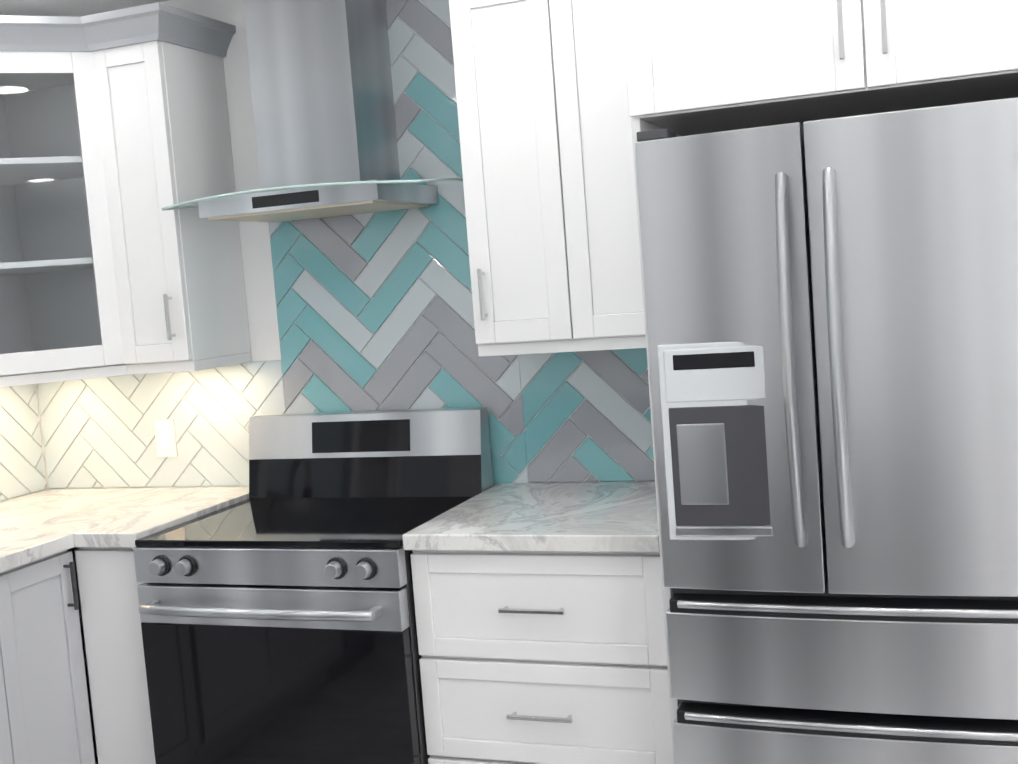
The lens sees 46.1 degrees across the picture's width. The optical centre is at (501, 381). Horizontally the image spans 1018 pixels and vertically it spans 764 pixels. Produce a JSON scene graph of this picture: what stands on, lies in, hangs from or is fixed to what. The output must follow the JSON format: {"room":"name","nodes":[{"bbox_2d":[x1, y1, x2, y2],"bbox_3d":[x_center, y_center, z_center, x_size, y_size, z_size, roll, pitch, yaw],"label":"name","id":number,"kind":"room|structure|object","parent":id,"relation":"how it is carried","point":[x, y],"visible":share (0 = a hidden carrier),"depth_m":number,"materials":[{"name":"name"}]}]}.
{"room":"kitchen","nodes":[
{"label":"kitchen","id":0,"kind":"room"},
{"bbox_2d":[0,384,47,501],"bbox_3d":[-2.574,0.370,1.486,0.150,2.440,5.720,-3,5,21],"label":"wall","id":1,"kind":"structure","parent":0,"point":[41,447],"depth_m":4.01,"materials":[{"name":"beige tile"}]},
{"bbox_2d":[0,384,46,500],"bbox_3d":[-2.209,-0.153,2.294,0.006,1.422,3.592,-3,5,21],"label":"wall tile","id":2,"kind":"structure","parent":1,"relation":"attached to","point":[20,447],"depth_m":3.92,"materials":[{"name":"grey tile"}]},
{"bbox_2d":[0,41,251,386],"bbox_3d":[-1.372,-0.455,3.357,0.843,0.930,0.978,-3,5,21],"label":"upper cabinet","id":3,"kind":"object","parent":1,"relation":"attached to","point":[109,267],"visible":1,"depth_m":3.45,"materials":[{"name":"white wood"}]},
{"bbox_2d":[0,2,235,56],"bbox_3d":[-1.395,-0.954,3.280,0.896,0.086,1.032,-3,5,21],"label":"crown molding","id":4,"kind":"structure","parent":3,"relation":"attached to","point":[162,22],"depth_m":3.33,"materials":[{"name":"grey wood"}]},
{"bbox_2d":[0,0,169,16],"bbox_3d":[1.832,-1.326,2.376,7.600,0.100,10.800,-3,5,21],"label":"ceiling","id":5,"kind":"structure","parent":0,"point":[75,8],"depth_m":3.66,"materials":[{"name":"white paint"}]},
{"bbox_2d":[36,0,652,756],"bbox_3d":[2.019,-0.092,2.729,7.600,2.440,0.120,-3,5,21],"label":"wall","id":6,"kind":"structure","parent":0,"point":[260,292],"depth_m":3.64,"materials":[{"name":"white paint"}]},
{"bbox_2d":[37,360,285,487],"bbox_3d":[-1.100,0.145,3.849,0.942,0.389,0.006,-3,5,21],"label":"wall tile","id":7,"kind":"structure","parent":6,"relation":"attached to","point":[114,412],"depth_m":3.85,"materials":[{"name":"white tile"}]},
{"bbox_2d":[154,419,177,456],"bbox_3d":[-1.078,0.180,3.837,0.075,0.120,0.008,-3,5,21],"label":"electrical outlet","id":8,"kind":"object","parent":7,"relation":"attached to","point":[165,438],"visible":1,"depth_m":3.83,"materials":[{"name":"white plastic"}]},
{"bbox_2d":[161,0,462,221],"bbox_3d":[-0.545,-0.809,3.260,0.778,0.693,0.496,-3,5,21],"label":"range hood","id":9,"kind":"object","parent":6,"relation":"attached to","point":[323,104],"visible":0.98,"depth_m":3.25,"materials":[{"name":"silver metal"}]},
{"bbox_2d":[269,0,654,485],"bbox_3d":[-0.087,-0.349,3.415,1.300,1.553,0.006,-3,5,21],"label":"wall tile","id":10,"kind":"structure","parent":6,"relation":"attached to","point":[331,386],"depth_m":3.45,"materials":[{"name":"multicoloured tile"}]},
{"bbox_2d":[449,0,645,356],"bbox_3d":[0.195,-0.552,3.089,0.526,0.930,0.370,-3,5,21],"label":"upper cabinet","id":11,"kind":"object","parent":6,"relation":"attached to","point":[546,143],"visible":0.71,"depth_m":2.96,"materials":[{"name":"white wood"}]},
{"bbox_3d":[1.550,1.346,1.316,7.600,0.100,8.050,-3,5,21],"label":"floor","id":12,"kind":"structure","parent":0,"visible":0},
{"bbox_2d":[0,550,94,763],"bbox_3d":[-1.743,1.002,2.461,0.660,0.889,1.959,-3,5,21],"label":"base cabinet","id":13,"kind":"object","parent":12,"relation":"on","point":[44,712],"visible":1,"depth_m":3.12,"materials":[{"name":"grey wood"}]},
{"bbox_2d":[75,547,155,763],"bbox_3d":[-0.905,0.844,3.522,0.228,0.888,0.628,-3,5,21],"label":"base cabinet","id":14,"kind":"object","parent":12,"relation":"on","point":[107,582],"depth_m":3.22,"materials":[{"name":"white wood"}]},
{"bbox_2d":[133,407,492,763],"bbox_3d":[-0.478,0.700,3.261,0.758,1.155,0.730,-3,5,21],"label":"range","id":15,"kind":"object","parent":12,"relation":"on","point":[277,615],"visible":0.94,"depth_m":3.03,"materials":[{"name":"grey metal"}]},
{"bbox_2d":[410,550,673,763],"bbox_3d":[0.208,0.795,3.102,0.622,0.888,0.628,-3,5,21],"label":"base cabinet","id":16,"kind":"object","parent":12,"relation":"on","point":[533,657],"depth_m":2.79,"materials":[{"name":"white wood"}]},
{"bbox_2d":[621,0,1017,763],"bbox_3d":[0.882,0.092,2.715,0.962,2.250,0.730,-3,5,21],"label":"cabinet","id":17,"kind":"object","parent":12,"relation":"on","point":[701,66],"visible":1,"depth_m":2.41,"materials":[{"name":"white wood"}]},
{"bbox_2d":[635,97,1017,763],"bbox_3d":[0.871,0.326,2.663,0.910,1.795,0.828,-3,5,21],"label":"fridge","id":18,"kind":"object","parent":12,"relation":"on","point":[831,307],"visible":1,"depth_m":2.36,"materials":[{"name":"grey metal"}]},
{"bbox_3d":[-0.792,1.078,0.751,2.243,0.889,0.642,-3,5,21],"label":"base cabinet","id":19,"kind":"object","parent":12,"relation":"on","visible":0},
{"bbox_2d":[0,487,195,572],"bbox_3d":[-1.812,0.549,2.328,0.662,0.039,3.418,-3,5,21],"label":"countertop","id":20,"kind":"structure","parent":19,"relation":"on","point":[37,525],"depth_m":3.51,"materials":[{"name":"stone"}]},
{"bbox_2d":[72,486,248,547],"bbox_3d":[-0.920,0.382,3.457,0.172,0.039,0.658,-3,5,21],"label":"countertop","id":21,"kind":"structure","parent":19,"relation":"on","point":[117,530],"depth_m":3.36,"materials":[{"name":"stone"}]},
{"bbox_2d":[402,481,659,552],"bbox_3d":[0.167,0.334,3.047,0.622,0.039,0.658,-3,5,21],"label":"countertop","id":22,"kind":"structure","parent":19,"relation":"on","point":[567,517],"depth_m":2.88,"materials":[{"name":"stone"}]}
]}

